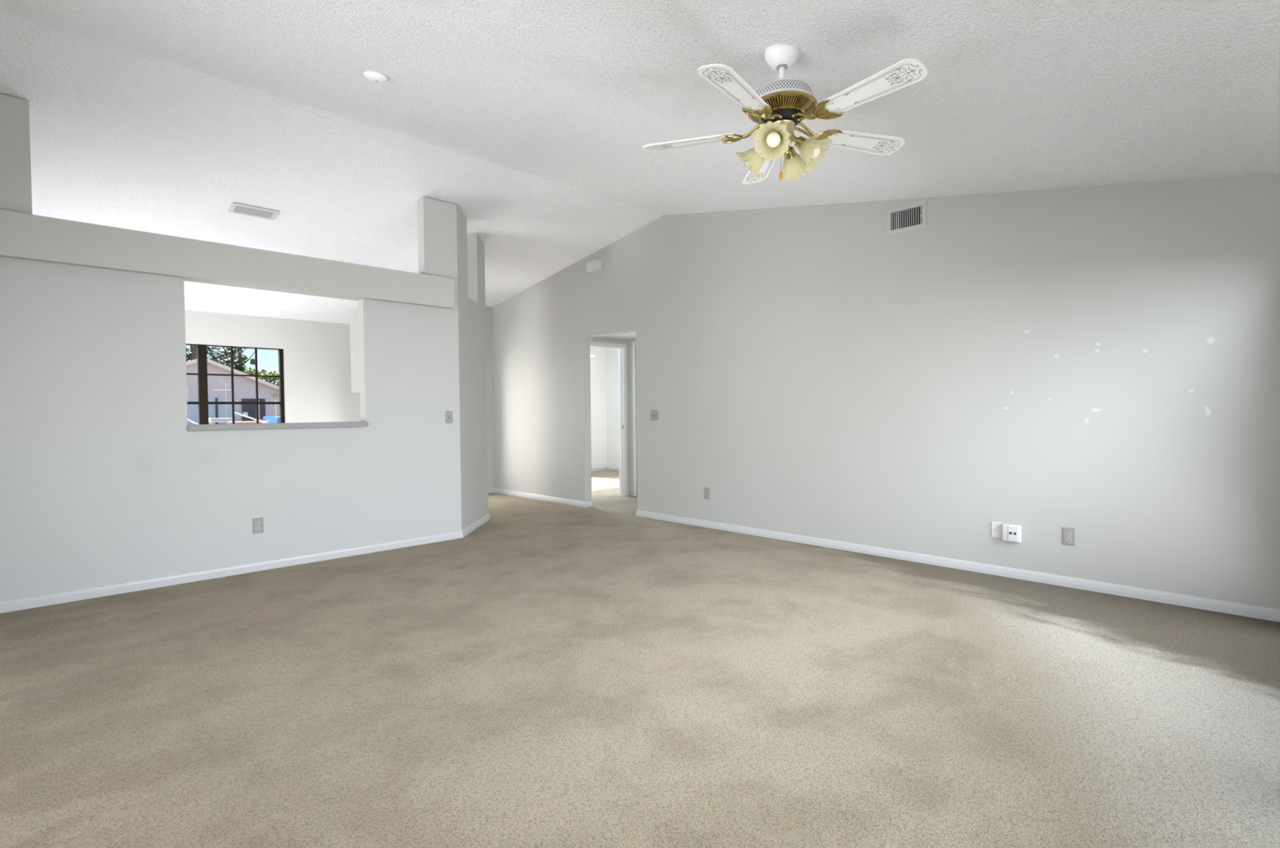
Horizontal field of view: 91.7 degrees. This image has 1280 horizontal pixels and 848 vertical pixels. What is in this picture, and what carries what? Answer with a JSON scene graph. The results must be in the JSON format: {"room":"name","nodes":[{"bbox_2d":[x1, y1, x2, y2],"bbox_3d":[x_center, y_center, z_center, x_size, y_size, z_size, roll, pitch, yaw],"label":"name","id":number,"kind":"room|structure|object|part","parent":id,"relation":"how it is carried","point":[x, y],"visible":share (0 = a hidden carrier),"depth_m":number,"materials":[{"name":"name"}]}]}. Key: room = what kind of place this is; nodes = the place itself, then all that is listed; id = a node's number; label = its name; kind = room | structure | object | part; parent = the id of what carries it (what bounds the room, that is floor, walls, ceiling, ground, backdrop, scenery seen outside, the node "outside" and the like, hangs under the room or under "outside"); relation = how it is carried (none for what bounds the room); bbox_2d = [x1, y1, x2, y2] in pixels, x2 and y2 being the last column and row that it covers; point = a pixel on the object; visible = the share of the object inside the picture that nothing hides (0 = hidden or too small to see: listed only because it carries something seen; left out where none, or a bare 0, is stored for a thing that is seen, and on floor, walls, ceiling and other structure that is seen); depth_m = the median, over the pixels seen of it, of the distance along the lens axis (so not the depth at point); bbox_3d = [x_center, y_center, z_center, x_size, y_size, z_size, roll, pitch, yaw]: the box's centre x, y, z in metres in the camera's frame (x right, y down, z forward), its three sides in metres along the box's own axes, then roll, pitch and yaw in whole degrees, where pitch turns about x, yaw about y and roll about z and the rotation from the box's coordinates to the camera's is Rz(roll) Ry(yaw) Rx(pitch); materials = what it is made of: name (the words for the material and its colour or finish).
{"room":"empty living room","nodes":[
{"label":"empty living room","id":0,"kind":"room"},
{"bbox_2d":[0,93,461,601],"bbox_3d":[-3.369,-0.444,4.377,4.495,3.155,0.120,-2,2,-44],"label":"wall","id":1,"kind":"structure","parent":0,"point":[104,480],"depth_m":4.33,"materials":[{"name":"white paint"}]},
{"bbox_2d":[0,209,454,309],"bbox_3d":[-3.378,-1.168,4.313,4.425,0.271,0.190,-2,2,-44],"label":"beam","id":2,"kind":"structure","parent":1,"relation":"attached to","point":[23,236],"depth_m":4.46,"materials":[{"name":"white paint"}]},
{"bbox_2d":[0,513,490,613],"bbox_3d":[-3.059,1.091,4.691,0.706,0.067,5.270,0,2,37],"label":"baseboard","id":3,"kind":"structure","parent":1,"relation":"attached to","point":[122,588],"depth_m":4.56,"materials":[{"name":"white paint"}]},
{"bbox_2d":[252,517,263,533],"bbox_3d":[-2.916,0.775,4.743,0.070,0.114,0.009,-2,2,-44],"label":"outlet","id":4,"kind":"object","parent":1,"relation":"attached to","point":[257,523],"visible":1,"depth_m":4.74,"materials":[{"name":"plastic"}]},
{"bbox_2d":[187,421,367,431],"bbox_3d":[-2.824,0.014,4.914,1.246,0.042,0.180,-2,2,-44],"label":"trim","id":5,"kind":"structure","parent":1,"relation":"attached to","point":[317,424],"depth_m":4.79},
{"bbox_2d":[350,306,359,392],"bbox_3d":[-2.263,-0.676,5.846,0.750,0.765,0.446,-2,2,-44],"label":"upper cabinet","id":6,"kind":"object","parent":1,"relation":"attached to","point":[354,341],"visible":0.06,"depth_m":5.64,"materials":[{"name":"white paint"}]},
{"bbox_3d":[-2.529,-0.673,5.849,0.368,0.753,0.019,-2,2,-44],"label":"door","id":7,"kind":"part","parent":6,"relation":"part of","materials":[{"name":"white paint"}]},
{"bbox_2d":[445,411,452,423],"bbox_3d":[-1.787,-0.064,5.827,0.070,0.114,0.016,-2,2,-44],"label":"light switch","id":8,"kind":"object","parent":1,"relation":"attached to","point":[448,414],"visible":1,"depth_m":5.82,"materials":[{"name":"plastic"}]},
{"bbox_2d":[184,310,359,422],"bbox_3d":[-6.037,-0.180,7.631,5.200,2.540,0.120,-2,2,-44],"label":"wall","id":9,"kind":"structure","parent":0,"point":[317,355],"depth_m":8.78,"materials":[{"name":"paint"}]},
{"bbox_2d":[185,343,284,424],"bbox_3d":[-5.645,-0.272,8.028,1.870,1.500,0.076,-2,2,-44],"label":"window","id":10,"kind":"structure","parent":9,"relation":"in","point":[202,353],"depth_m":8.22,"materials":[{"name":"brown metal"}]},
{"bbox_2d":[454,203,488,530],"bbox_3d":[-1.769,-0.535,6.399,0.115,3.220,0.997,-1,1,1],"label":"wall","id":11,"kind":"structure","parent":0,"point":[470,246],"depth_m":6.38,"materials":[{"name":"white paint"}]},
{"bbox_2d":[485,306,495,488],"bbox_3d":[-2.670,-0.358,8.820,1.290,2.780,0.110,-2,2,-44],"label":"wall","id":12,"kind":"structure","parent":0,"point":[489,315],"depth_m":9.19,"materials":[{"name":"white paint"}]},
{"bbox_2d":[590,347,607,468],"bbox_3d":[-1.838,-0.262,11.453,3.350,2.460,0.140,-2,2,-44],"label":"wall","id":13,"kind":"structure","parent":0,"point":[597,362],"depth_m":12.34,"materials":[{"name":"white paint"}]},
{"bbox_2d":[590,346,610,349],"bbox_3d":[-0.874,-1.499,10.423,3.350,0.080,3.380,-2,2,-44],"label":"ceiling","id":14,"kind":"structure","parent":0,"point":[590,346],"depth_m":12.27,"materials":[{"name":"white paint"}]},
{"bbox_2d":[605,348,619,468],"bbox_3d":[0.965,-0.277,10.888,0.120,2.460,4.860,-2,2,-44],"label":"wall","id":15,"kind":"structure","parent":0,"point":[611,354],"depth_m":12.36,"materials":[{"name":"white paint"}]},
{"bbox_2d":[600,331,635,340],"bbox_3d":[0.899,-1.230,8.607,3.355,0.095,1.700,-2,2,-44],"label":"ceiling","id":16,"kind":"structure","parent":0,"point":[631,335],"depth_m":8.28,"materials":[{"name":"paint"}]},
{"bbox_2d":[628,339,637,496],"bbox_3d":[0.439,-0.084,8.215,0.110,2.200,1.560,-2,2,-44],"label":"wall","id":17,"kind":"structure","parent":0,"point":[631,411],"depth_m":8.70,"materials":[{"name":"paint"}]},
{"bbox_2d":[627,490,634,496],"bbox_3d":[-0.124,0.977,8.705,0.060,0.067,0.090,-2,2,-44],"label":"baseboard","id":18,"kind":"structure","parent":17,"relation":"attached to","point":[630,493],"depth_m":8.72,"materials":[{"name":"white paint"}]},
{"bbox_2d":[632,342,636,496],"bbox_3d":[0.265,-0.060,8.307,0.012,2.150,1.025,-2,2,-44],"label":"trim","id":19,"kind":"structure","parent":17,"relation":"attached to","point":[633,343],"depth_m":8.65,"materials":[{"name":"white paint"}]},
{"bbox_2d":[0,471,1279,847],"bbox_3d":[-0.891,1.132,5.720,10.050,0.100,10.060,-2,2,-44],"label":"floor","id":20,"kind":"structure","parent":0,"point":[548,674],"depth_m":2.52,"materials":[{"name":"beige carpet"}]},
{"bbox_2d":[0,0,1279,324],"bbox_3d":[-2.134,-1.785,4.503,6.740,1.018,10.100,-2,2,-44],"label":"ceiling","id":21,"kind":"structure","parent":0,"point":[535,118],"depth_m":3.52,"materials":[{"name":"white paint"}]},
{"bbox_2d":[227,202,279,220],"bbox_3d":[-3.457,-1.902,5.564,0.356,0.041,0.203,-2,2,-44],"label":"ceiling vent","id":22,"kind":"object","parent":21,"relation":"in","point":[236,208],"visible":1,"depth_m":5.55,"materials":[{"name":"white metal"}]},
{"bbox_2d":[361,69,389,83],"bbox_3d":[-1.489,-1.954,3.503,0.143,0.048,0.142,-1,1,-13],"label":"smoke detector","id":23,"kind":"object","parent":21,"relation":"attached to","point":[371,75],"visible":1,"depth_m":3.47,"materials":[{"name":"white plastic"}]},
{"bbox_2d":[642,44,928,183],"bbox_3d":[0.616,-1.325,2.633,1.192,0.561,1.183,-2,2,-44],"label":"ceiling fan","id":24,"kind":"object","parent":21,"relation":"hanging from","point":[780,104],"visible":1,"depth_m":2.57,"materials":[{"name":"white wood"}]},
{"bbox_3d":[0.222,-1.265,2.794,0.427,0.031,0.131,0,1,18],"label":"blade","id":25,"kind":"part","parent":24,"relation":"part of","materials":[{"name":"white laminate"}]},
{"bbox_3d":[0.367,-1.257,2.342,0.131,0.031,0.427,0,2,37],"label":"blade","id":26,"kind":"part","parent":24,"relation":"part of","materials":[{"name":"white laminate"}]},
{"bbox_3d":[0.474,-1.141,2.731,0.130,0.130,0.129,-1,1,-25],"label":"lamp shade","id":27,"kind":"part","parent":24,"relation":"part of","materials":[{"name":"beige glass"}]},
{"bbox_3d":[0.603,-1.275,3.078,0.131,0.031,0.427,-1,1,-1],"label":"blade","id":28,"kind":"part","parent":24,"relation":"part of","materials":[{"name":"white laminate"}]},
{"bbox_3d":[0.540,-1.150,2.532,0.129,0.133,0.129,-1,1,-18],"label":"lamp shade","id":29,"kind":"part","parent":24,"relation":"part of","materials":[{"name":"beige glass"}]},
{"bbox_3d":[0.558,-1.171,2.558,0.088,0.071,0.059,-2,2,-44],"label":"bulb","id":30,"kind":"part","parent":24,"relation":"part of","materials":[{"name":"white glass"}]},
{"bbox_3d":[0.606,-1.065,2.670,0.016,0.042,0.016,-2,2,-44],"label":"pull knob","id":31,"kind":"part","parent":24,"relation":"part of","materials":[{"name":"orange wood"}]},
{"bbox_3d":[0.650,-1.201,2.726,0.079,0.078,0.053,-2,2,-44],"label":"light arm","id":32,"kind":"part","parent":24,"relation":"part of","materials":[{"name":"gold metal"}]},
{"bbox_3d":[0.697,-1.138,2.787,0.129,0.130,0.135,-1,1,-12],"label":"lamp shade","id":33,"kind":"part","parent":24,"relation":"part of","materials":[{"name":"beige glass"}]},
{"bbox_3d":[0.679,-1.201,2.650,0.057,0.076,0.078,-2,2,-44],"label":"light arm","id":34,"kind":"part","parent":24,"relation":"part of","materials":[{"name":"gold metal"}]},
{"bbox_3d":[0.723,-1.162,2.632,0.060,0.078,0.082,-2,2,-44],"label":"bulb","id":35,"kind":"part","parent":24,"relation":"part of","materials":[{"name":"white glass"}]},
{"bbox_3d":[0.751,-1.139,2.618,0.131,0.130,0.129,-1,1,-25],"label":"lamp shade","id":36,"kind":"part","parent":24,"relation":"part of","materials":[{"name":"beige glass"}]},
{"bbox_3d":[0.997,-1.273,2.804,0.427,0.031,0.131,-1,1,-19],"label":"blade","id":37,"kind":"part","parent":24,"relation":"part of","materials":[{"name":"white laminate"}]},
{"bbox_3d":[0.864,-1.262,2.349,0.131,0.031,0.427,-2,2,-38],"label":"blade","id":38,"kind":"part","parent":24,"relation":"part of","materials":[{"name":"white laminate"}]},
{"bbox_2d":[492,173,1279,609],"bbox_3d":[0.253,-0.614,6.813,0.110,3.323,10.060,-2,2,-44],"label":"wall","id":39,"kind":"structure","parent":0,"point":[1102,362],"depth_m":4.60,"materials":[{"name":"white paint"}]},
{"bbox_2d":[488,488,592,507],"bbox_3d":[-1.476,0.996,8.439,2.142,0.067,0.280,1,2,43],"label":"baseboard","id":40,"kind":"structure","parent":39,"relation":"attached to","point":[571,502],"depth_m":8.37,"materials":[{"name":"white paint"}]},
{"bbox_2d":[586,259,601,273],"bbox_3d":[-0.557,-1.902,7.482,0.061,0.132,0.220,-2,2,-44],"label":"door chime","id":41,"kind":"object","parent":39,"relation":"attached to","point":[595,265],"visible":1,"depth_m":7.44,"materials":[{"name":"grey plastic"}]},
{"bbox_2d":[591,466,619,471],"bbox_3d":[-0.794,0.949,10.332,3.230,0.067,2.945,-2,2,-44],"label":"baseboard","id":42,"kind":"structure","parent":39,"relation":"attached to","point":[606,468],"depth_m":12.36,"materials":[{"name":"white paint"}]},
{"bbox_2d":[590,337,630,496],"bbox_3d":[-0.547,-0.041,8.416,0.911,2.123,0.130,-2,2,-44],"label":"door frame","id":43,"kind":"structure","parent":39,"relation":"in","point":[622,348],"depth_m":8.69,"materials":[{"name":"white paint"}]},
{"bbox_2d":[650,409,657,420],"bbox_3d":[0.153,-0.097,6.841,0.016,0.114,0.116,-2,2,-44],"label":"light switch","id":44,"kind":"object","parent":39,"relation":"attached to","point":[654,413],"visible":1,"depth_m":6.84,"materials":[{"name":"plastic"}]},
{"bbox_2d":[704,487,710,499],"bbox_3d":[0.681,0.706,6.329,0.009,0.114,0.070,-2,2,-44],"label":"outlet","id":45,"kind":"object","parent":39,"relation":"attached to","point":[707,491],"visible":1,"depth_m":6.32,"materials":[{"name":"plastic"}]},
{"bbox_2d":[887,200,926,235],"bbox_3d":[2.065,-1.597,4.825,0.022,0.206,0.302,-2,2,-44],"label":"air vent","id":46,"kind":"object","parent":39,"relation":"in","point":[910,217],"visible":1,"depth_m":4.82,"materials":[{"name":"white metal"}]},
{"bbox_2d":[635,510,1279,622],"bbox_3d":[1.841,1.033,5.221,0.125,0.067,5.295,-2,2,-44],"label":"baseboard","id":47,"kind":"structure","parent":39,"relation":"attached to","point":[1208,604],"depth_m":4.35,"materials":[{"name":"white paint"}]},
{"bbox_2d":[991,521,1002,538],"bbox_3d":[2.535,0.755,4.420,0.016,0.114,0.070,-2,2,-44],"label":"plate","id":48,"kind":"object","parent":39,"relation":"attached to","point":[996,527],"visible":1,"depth_m":4.42,"materials":[{"name":"white plastic"}]},
{"bbox_2d":[1002,523,1022,542],"bbox_3d":[2.598,0.763,4.343,0.034,0.121,0.116,-2,2,-44],"label":"box","id":49,"kind":"object","parent":39,"relation":"attached to","point":[1011,532],"visible":1,"depth_m":4.33,"materials":[{"name":"white plastic"}]},
{"bbox_3d":[2.595,0.763,4.324,0.005,0.100,0.060,-2,2,-44],"label":"jack plate","id":50,"kind":"part","parent":49,"relation":"part of","materials":[{"name":"white plastic"}]},
{"bbox_2d":[1062,527,1075,546],"bbox_3d":[2.839,0.744,4.113,0.009,0.114,0.070,-2,2,-44],"label":"outlet","id":51,"kind":"object","parent":39,"relation":"attached to","point":[1068,534],"visible":1,"depth_m":4.11,"materials":[{"name":"plastic"}]},
{"bbox_2d":[1066,537,1071,542],"bbox_3d":[2.837,0.764,4.112,0.004,0.028,0.034,-2,2,-44],"label":"receptacle","id":52,"kind":"object","parent":51,"relation":"attached to","point":[1068,539],"depth_m":4.11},
{"bbox_2d":[1066,531,1071,536],"bbox_3d":[2.837,0.725,4.111,0.004,0.028,0.034,-2,2,-44],"label":"receptacle","id":53,"kind":"object","parent":51,"relation":"attached to","point":[1068,533],"depth_m":4.11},
{"label":"outside","id":54,"kind":"structure","parent":0,"visible":0},
{"bbox_3d":[-27.666,0.798,42.791,70.000,0.200,80.100,-2,2,-44],"label":"ground","id":55,"kind":"structure","parent":54,"visible":0},
{"bbox_2d":[186,345,247,371],"bbox_3d":[-29.035,-3.732,40.108,6.388,9.006,2.816,-2,2,-44],"label":"oak tree","id":56,"kind":"object","parent":55,"relation":"on","point":[193,355],"visible":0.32,"depth_m":41.27,"materials":[{"name":"green plant"}]},
{"bbox_2d":[208,417,231,424],"bbox_3d":[-13.779,0.424,20.423,0.620,1.235,0.520,-2,2,-44],"label":"garden table","id":57,"kind":"object","parent":55,"relation":"on","point":[211,420],"visible":0.42,"depth_m":20.20,"materials":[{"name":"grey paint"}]},
{"bbox_2d":[219,380,229,423],"bbox_3d":[-20.164,-0.617,30.049,0.720,3.029,0.028,-2,2,-44],"label":"antenna","id":58,"kind":"object","parent":55,"relation":"on","point":[220,380],"visible":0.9,"depth_m":30.12,"materials":[{"name":"white metal"}]},
{"bbox_2d":[186,358,279,424],"bbox_3d":[-25.250,-1.282,34.650,12.040,4.260,9.700,-2,2,-44],"label":"house","id":59,"kind":"structure","parent":55,"relation":"on","point":[244,386],"depth_m":32.19,"materials":[{"name":"grey"}]},
{"bbox_2d":[223,348,254,373],"bbox_3d":[-29.959,-3.644,46.757,2.228,8.561,2.153,0,1,5],"label":"slim tree","id":60,"kind":"object","parent":55,"relation":"on","point":[242,358],"visible":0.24,"depth_m":46.80,"materials":[{"name":"green plant"}]},
{"bbox_2d":[234,367,262,378],"bbox_3d":[-28.491,-1.730,44.830,3.202,4.785,2.230,-2,2,-44],"label":"bush","id":61,"kind":"object","parent":55,"relation":"on","point":[249,371],"visible":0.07,"depth_m":44.90,"materials":[{"name":"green plant"}]},
{"bbox_2d":[229,421,268,423],"bbox_3d":[-11.498,0.491,18.282,1.040,1.150,0.670,-2,2,-44],"label":"cart","id":62,"kind":"object","parent":55,"relation":"on","point":[236,422],"visible":0.1,"depth_m":17.99,"materials":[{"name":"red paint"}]},
{"bbox_2d":[230,422,267,423],"bbox_3d":[-11.474,0.061,18.244,0.840,0.270,0.550,-2,2,-44],"label":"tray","id":63,"kind":"object","parent":62,"relation":"on","point":[230,422],"depth_m":18.00,"materials":[{"name":"white paint"}]},
{"bbox_2d":[234,412,267,423],"bbox_3d":[-10.759,0.365,17.454,1.148,1.422,0.054,-2,2,-44],"label":"handrail","id":64,"kind":"object","parent":55,"relation":"on","point":[234,412],"visible":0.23,"depth_m":17.32,"materials":[{"name":"white metal"}]},
{"bbox_2d":[253,374,279,386],"bbox_3d":[-25.712,-1.356,42.641,2.775,4.077,2.013,-2,2,-44],"label":"shrub","id":65,"kind":"object","parent":55,"relation":"on","point":[268,380],"visible":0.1,"depth_m":42.73,"materials":[{"name":"green plant"}]},
{"bbox_2d":[258,370,279,383],"bbox_3d":[-29.066,-1.857,49.317,3.112,4.859,2.251,-2,2,-44],"label":"bush","id":66,"kind":"object","parent":55,"relation":"on","point":[273,373],"visible":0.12,"depth_m":48.98,"materials":[{"name":"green plant"}]},
{"bbox_2d":[259,413,279,423],"bbox_3d":[-10.744,0.141,21.433,3.750,1.700,1.780,-2,2,-44],"label":"car","id":67,"kind":"object","parent":55,"relation":"on","point":[270,419],"visible":0.04,"depth_m":20.06,"materials":[{"name":"blue paint"}]},
{"bbox_2d":[271,393,279,416],"bbox_3d":[-15.616,-0.199,26.693,0.300,2.249,0.131,-2,2,-44],"label":"satellite dish","id":68,"kind":"object","parent":55,"relation":"on","point":[275,396],"visible":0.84,"depth_m":26.68,"materials":[{"name":"metal"}]},
{"bbox_3d":[-15.609,-1.183,26.655,0.300,0.280,0.084,-2,2,-44],"label":"dish","id":69,"kind":"part","parent":68,"relation":"part of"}
]}

